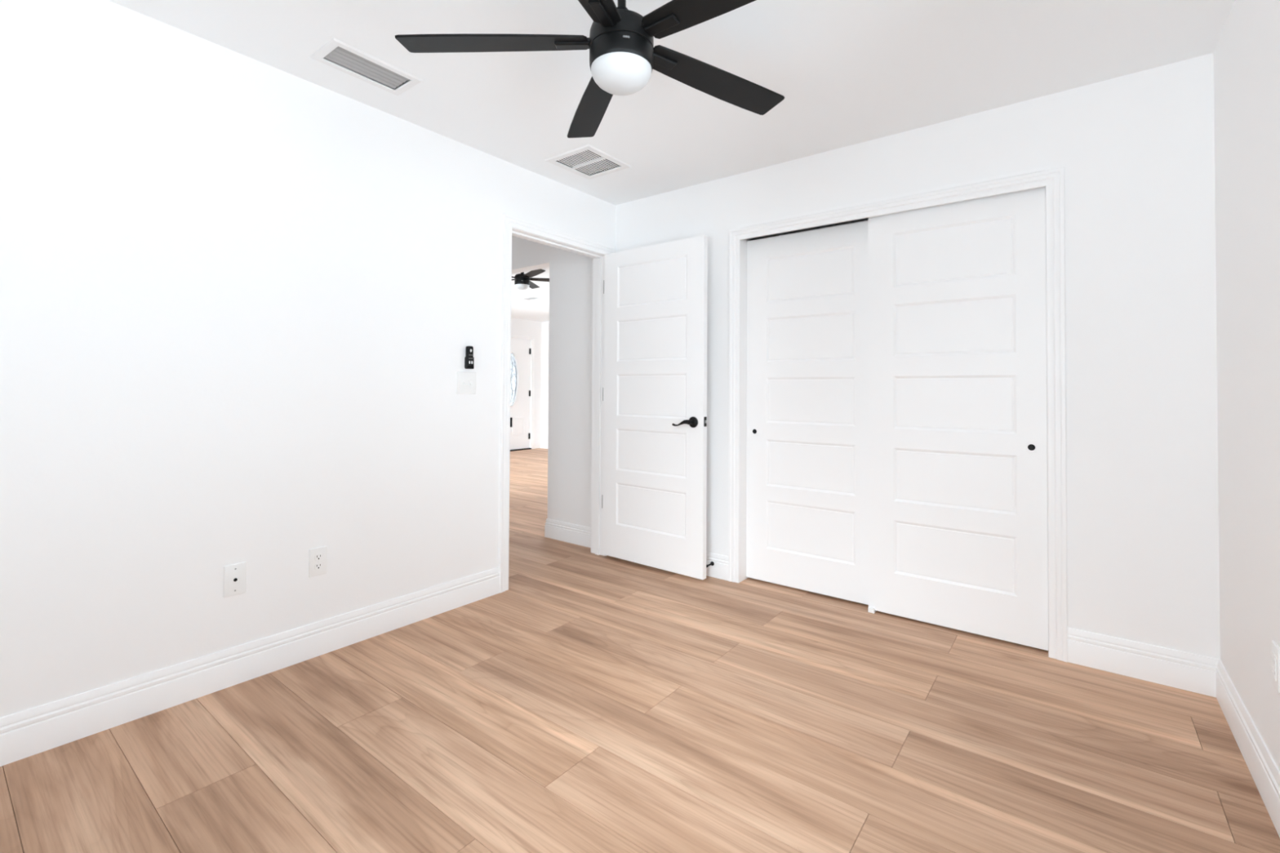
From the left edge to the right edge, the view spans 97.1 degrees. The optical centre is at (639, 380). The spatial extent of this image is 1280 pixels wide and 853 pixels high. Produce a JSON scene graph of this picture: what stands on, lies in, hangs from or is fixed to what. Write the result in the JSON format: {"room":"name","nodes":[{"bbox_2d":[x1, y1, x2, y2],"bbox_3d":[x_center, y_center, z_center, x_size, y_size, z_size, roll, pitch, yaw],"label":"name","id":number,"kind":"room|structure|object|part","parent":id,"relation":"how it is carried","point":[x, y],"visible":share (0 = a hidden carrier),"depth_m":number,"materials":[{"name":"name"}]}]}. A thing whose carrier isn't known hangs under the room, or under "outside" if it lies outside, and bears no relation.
{"room":"empty bedroom","nodes":[
{"label":"empty bedroom","id":0,"kind":"room"},
{"bbox_2d":[0,0,615,717],"bbox_3d":[-1.304,0.457,2.624,0.120,3.447,3.508,0,-1,38],"label":"wall","id":1,"kind":"structure","parent":0,"point":[243,299],"depth_m":2.14,"materials":[{"name":"white paint"}]},
{"bbox_2d":[222,561,246,597],"bbox_3d":[-1.562,0.770,2.181,0.010,0.120,0.074,0,-1,38],"label":"outlet","id":2,"kind":"object","parent":1,"relation":"attached to","point":[234,575],"visible":1,"depth_m":2.18,"materials":[{"name":"white plastic"}]},
{"bbox_2d":[0,567,500,766],"bbox_3d":[-1.559,1.101,2.178,0.014,0.141,2.512,0,-1,38],"label":"baseboard","id":3,"kind":"structure","parent":1,"relation":"attached to","point":[27,733],"depth_m":2.12,"materials":[{"name":"white paint"}]},
{"bbox_2d":[308,546,327,577],"bbox_3d":[-1.378,0.777,2.420,0.008,0.118,0.072,0,-1,38],"label":"power outlet","id":4,"kind":"object","parent":1,"relation":"attached to","point":[317,557],"visible":1,"depth_m":2.42,"materials":[{"name":"white plastic"}]},
{"bbox_2d":[314,563,322,569],"bbox_3d":[-1.376,0.797,2.418,0.003,0.025,0.033,0,-1,38],"label":"socket","id":5,"kind":"object","parent":4,"relation":"attached to","point":[317,566],"depth_m":2.42,"materials":[{"name":"white plastic"}]},
{"bbox_2d":[314,553,322,560],"bbox_3d":[-1.376,0.758,2.419,0.003,0.025,0.033,0,-1,38],"label":"socket","id":6,"kind":"object","parent":4,"relation":"attached to","point":[317,557],"depth_m":2.42,"materials":[{"name":"white plastic"}]},
{"bbox_2d":[456,371,475,394],"bbox_3d":[-0.919,0.015,3.010,0.020,0.118,0.118,0,-1,38],"label":"light switch","id":7,"kind":"object","parent":1,"relation":"attached to","point":[465,381],"visible":1,"depth_m":3.01,"materials":[{"name":"white plastic"}]},
{"bbox_2d":[464,356,474,368],"bbox_3d":[-0.911,-0.092,3.017,0.026,0.064,0.041,0,-1,38],"label":"remote holder","id":8,"kind":"object","parent":1,"relation":"attached to","point":[465,357],"visible":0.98,"depth_m":3.00,"materials":[{"name":"black plastic"}]},
{"bbox_2d":[466,346,473,367],"bbox_3d":[-0.908,-0.124,3.016,0.022,0.114,0.035,0,-1,38],"label":"remote control","id":9,"kind":"object","parent":8,"relation":"in","point":[469,349],"visible":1,"depth_m":3.01,"materials":[{"name":"black plastic"}]},
{"bbox_2d":[498,213,614,592],"bbox_3d":[-0.541,0.132,3.611,0.156,2.138,0.967,0,-1,38],"label":"door frame","id":10,"kind":"structure","parent":1,"relation":"attached to","point":[509,222],"depth_m":3.48,"materials":[{"name":"white paint"}]},
{"bbox_3d":[-0.752,0.242,3.253,0.043,0.063,0.008,0,-1,38],"label":"strike plate","id":11,"kind":"part","parent":10,"relation":"part of","materials":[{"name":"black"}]},
{"bbox_2d":[601,235,707,579],"bbox_3d":[0.057,0.159,3.591,0.826,2.041,0.098,0,-1,39],"label":"door","id":12,"kind":"structure","parent":1,"relation":"in","point":[654,496],"depth_m":3.57,"materials":[{"name":"white paint"}]},
{"bbox_3d":[0.244,0.257,3.386,0.124,0.042,0.018,0,-1,39],"label":"lever","id":13,"kind":"part","parent":12,"relation":"part of","materials":[{"name":"black metal"}]},
{"bbox_3d":[0.302,0.252,3.367,0.066,0.066,0.055,0,-1,39],"label":"handle","id":14,"kind":"part","parent":12,"relation":"part of","materials":[{"name":"black metal"}]},
{"bbox_3d":[0.388,0.247,3.359,0.002,0.058,0.027,0,-1,39],"label":"latch plate","id":15,"kind":"part","parent":12,"relation":"part of","materials":[{"name":"metal"}]},
{"bbox_2d":[511,317,541,448],"bbox_3d":[-3.300,0.557,9.295,0.150,3.447,4.595,0,-1,38],"label":"wall","id":16,"kind":"structure","parent":0,"point":[518,326],"depth_m":10.85,"materials":[{"name":"white paint"}]},
{"bbox_2d":[510,338,531,451],"bbox_3d":[-2.395,0.269,10.425,0.140,2.071,0.930,0,-1,38],"label":"door","id":17,"kind":"structure","parent":16,"relation":"in","point":[520,392],"depth_m":10.59,"materials":[{"name":"white paint"}]},
{"bbox_3d":[-2.394,-0.014,10.431,0.006,0.988,0.318,0,-1,38],"label":"oval pane","id":18,"kind":"part","parent":17,"relation":"part of","materials":[{"name":"white glass"}]},
{"bbox_3d":[-2.380,-0.014,10.420,0.034,1.050,0.380,0,-1,38],"label":"oval frame","id":19,"kind":"part","parent":17,"relation":"part of","materials":[{"name":"glass"}]},
{"bbox_2d":[511,334,534,448],"bbox_3d":[-2.348,0.233,10.390,0.018,2.141,1.062,0,-1,38],"label":"door frame","id":20,"kind":"structure","parent":16,"relation":"attached to","point":[514,336],"depth_m":10.77,"materials":[{"name":"white paint"}]},
{"bbox_2d":[540,320,549,441],"bbox_3d":[0.495,0.077,9.177,6.000,2.447,0.150,0,-1,38],"label":"wall","id":21,"kind":"structure","parent":0,"point":[544,325],"depth_m":10.89,"materials":[{"name":"white paint"}]},
{"bbox_2d":[533,440,547,448],"bbox_3d":[-1.194,1.195,7.681,5.150,0.141,4.245,0,-1,38],"label":"baseboard","id":22,"kind":"structure","parent":21,"relation":"attached to","point":[537,444],"depth_m":10.85,"materials":[{"name":"white paint"}]},
{"bbox_2d":[0,448,1279,852],"bbox_3d":[-0.951,1.280,5.138,8.948,0.110,8.513,0,-1,38],"label":"floor","id":23,"kind":"structure","parent":0,"point":[593,703],"depth_m":1.81,"materials":[{"name":"brown wood"}]},
{"bbox_2d":[867,607,876,613],"bbox_3d":[1.222,1.190,2.953,0.030,0.022,0.100,0,-1,38],"label":"floor guide","id":24,"kind":"object","parent":23,"relation":"on","point":[870,610],"visible":0.67,"depth_m":2.91,"materials":[{"name":"white plastic"}]},
{"bbox_2d":[107,0,1234,321],"bbox_3d":[-0.924,-1.271,5.197,8.948,0.100,8.223,0,-1,38],"label":"ceiling","id":25,"kind":"structure","parent":0,"point":[847,73],"depth_m":2.25,"materials":[{"name":"white paint"}]},
{"bbox_2d":[310,37,422,95],"bbox_3d":[-1.109,-1.318,2.310,0.202,0.106,0.366,0,-1,38],"label":"ceiling vent","id":26,"kind":"object","parent":25,"relation":"in","point":[335,51],"visible":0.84,"depth_m":2.29,"materials":[{"name":"white metal"}]},
{"bbox_2d":[511,269,549,289],"bbox_3d":[-1.254,-1.076,5.873,1.055,0.271,1.021,0,-1,38],"label":"ceiling fan","id":27,"kind":"object","parent":25,"relation":"hanging from","point":[522,281],"visible":0.76,"depth_m":5.83,"materials":[{"name":"black metal"}]},
{"bbox_3d":[-1.066,-1.060,5.629,0.095,0.022,0.461,1,-1,-31],"label":"blade","id":28,"kind":"part","parent":27,"relation":"part of","materials":[{"name":"black wood"}]},
{"bbox_3d":[-1.204,-1.051,6.207,0.095,0.022,0.461,0,-1,5],"label":"blade","id":29,"kind":"part","parent":27,"relation":"part of","materials":[{"name":"black wood"}]},
{"bbox_3d":[-0.925,-1.054,5.968,0.461,0.022,0.095,1,-1,-13],"label":"blade","id":30,"kind":"part","parent":27,"relation":"part of","materials":[{"name":"black"}]},
{"bbox_2d":[520,296,542,300],"bbox_3d":[-1.563,-1.172,8.116,0.300,0.008,0.170,0,-1,38],"label":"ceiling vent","id":31,"kind":"object","parent":25,"relation":"in","point":[531,298],"visible":1,"depth_m":8.10,"materials":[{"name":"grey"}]},
{"bbox_2d":[544,144,631,179],"bbox_3d":[-0.295,-1.297,3.259,0.340,0.106,0.371,0,-1,38],"label":"ceiling vent","id":32,"kind":"object","parent":25,"relation":"in","point":[588,159],"visible":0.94,"depth_m":3.28,"materials":[{"name":"white metal"}]},
{"bbox_2d":[395,0,784,137],"bbox_3d":[-0.017,-1.071,1.661,1.230,0.409,1.288,0,-1,38],"label":"ceiling fan","id":33,"kind":"object","parent":25,"relation":"hanging from","point":[623,57],"visible":1,"depth_m":1.66,"materials":[{"name":"black metal"}]},
{"bbox_3d":[-0.436,-1.010,1.695,0.562,0.027,0.115,0,-1,1],"label":"blade","id":34,"kind":"part","parent":33,"relation":"part of","materials":[{"name":"black wood"}]},
{"bbox_3d":[-0.166,-1.003,2.052,0.115,0.027,0.562,1,-1,-17],"label":"blade","id":35,"kind":"part","parent":33,"relation":"part of","materials":[{"name":"black wood"}]},
{"bbox_3d":[-0.180,-1.015,1.328,0.115,0.027,0.562,0,-1,19],"label":"blade","id":36,"kind":"part","parent":33,"relation":"part of","materials":[{"name":"black wood"}]},
{"bbox_3d":[0.250,-1.010,1.459,0.563,0.027,0.115,0,-1,38],"label":"blade","id":37,"kind":"part","parent":33,"relation":"part of","materials":[{"name":"black wood"}]},
{"bbox_3d":[0.257,-1.003,1.905,0.562,0.027,0.115,1,-1,-35],"label":"blade","id":38,"kind":"part","parent":33,"relation":"part of","materials":[{"name":"black wood"}]},
{"bbox_2d":[749,217,868,240],"bbox_3d":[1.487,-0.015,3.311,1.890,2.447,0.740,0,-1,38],"label":"door track","id":39,"kind":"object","parent":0,"point":[864,219],"depth_m":3.83,"materials":[{"name":"metal"}]},
{"bbox_2d":[511,53,1220,659],"bbox_3d":[0.538,0.482,3.491,4.568,3.447,0.120,0,-1,38],"label":"wall","id":40,"kind":"structure","parent":0,"point":[1135,151],"depth_m":2.35,"materials":[{"name":"white paint"}]},
{"bbox_2d":[544,518,591,547],"bbox_3d":[-0.498,1.142,4.271,0.500,0.141,0.134,0,-1,38],"label":"baseboard","id":41,"kind":"structure","parent":40,"relation":"attached to","point":[571,533],"depth_m":4.22,"materials":[{"name":"white paint"}]},
{"bbox_2d":[706,561,714,567],"bbox_3d":[0.421,1.122,3.429,0.025,0.025,0.074,0,-1,38],"label":"door stop","id":42,"kind":"object","parent":40,"relation":"attached to","point":[712,563],"visible":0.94,"depth_m":3.45,"materials":[{"name":"black metal"}]},
{"bbox_2d":[746,220,868,604],"bbox_3d":[0.962,0.170,3.224,0.762,2.043,0.037,0,-1,38],"label":"door","id":43,"kind":"structure","parent":40,"relation":"in","point":[807,486],"depth_m":3.21,"materials":[{"name":"white paint"}]},
{"bbox_2d":[728,165,1067,662],"bbox_3d":[1.217,0.133,2.961,1.622,2.135,0.138,0,-1,38],"label":"door frame","id":44,"kind":"structure","parent":40,"relation":"attached to","point":[1053,180],"depth_m":2.60,"materials":[{"name":"white paint"}]},
{"bbox_2d":[868,186,1048,650],"bbox_3d":[1.503,0.163,2.734,0.757,2.046,0.037,0,-1,38],"label":"door","id":45,"kind":"structure","parent":40,"relation":"in","point":[957,412],"depth_m":2.69,"materials":[{"name":"white paint"}]},
{"bbox_3d":[1.746,0.300,2.521,0.028,0.028,0.003,0,-1,38],"label":"finger pull","id":46,"kind":"part","parent":45,"relation":"part of","materials":[{"name":"black metal"}]},
{"bbox_2d":[706,551,1219,697],"bbox_3d":[0.996,1.130,3.038,2.995,0.141,0.014,0,-1,38],"label":"baseboard","id":47,"kind":"structure","parent":40,"relation":"attached to","point":[1183,670],"depth_m":2.26,"materials":[{"name":"white paint"}]},
{"bbox_2d":[1213,0,1279,770],"bbox_3d":[1.139,-0.062,0.666,0.150,2.447,3.628,0,-1,38],"label":"wall","id":48,"kind":"structure","parent":0,"point":[1246,52],"depth_m":1.73,"materials":[{"name":"white paint"}]},
{"bbox_2d":[1216,659,1279,837],"bbox_3d":[1.104,1.093,0.744,0.014,0.141,3.508,0,-1,38],"label":"baseboard","id":49,"kind":"structure","parent":48,"relation":"attached to","point":[1265,774],"depth_m":1.71,"materials":[{"name":"white paint"}]},
{"bbox_2d":[1271,640,1279,693],"bbox_3d":[1.702,0.767,1.513,0.008,0.118,0.072,0,-1,38],"label":"blank plate","id":50,"kind":"object","parent":48,"relation":"attached to","point":[1275,649],"visible":1,"depth_m":1.50,"materials":[{"name":"white plastic"}]}
]}

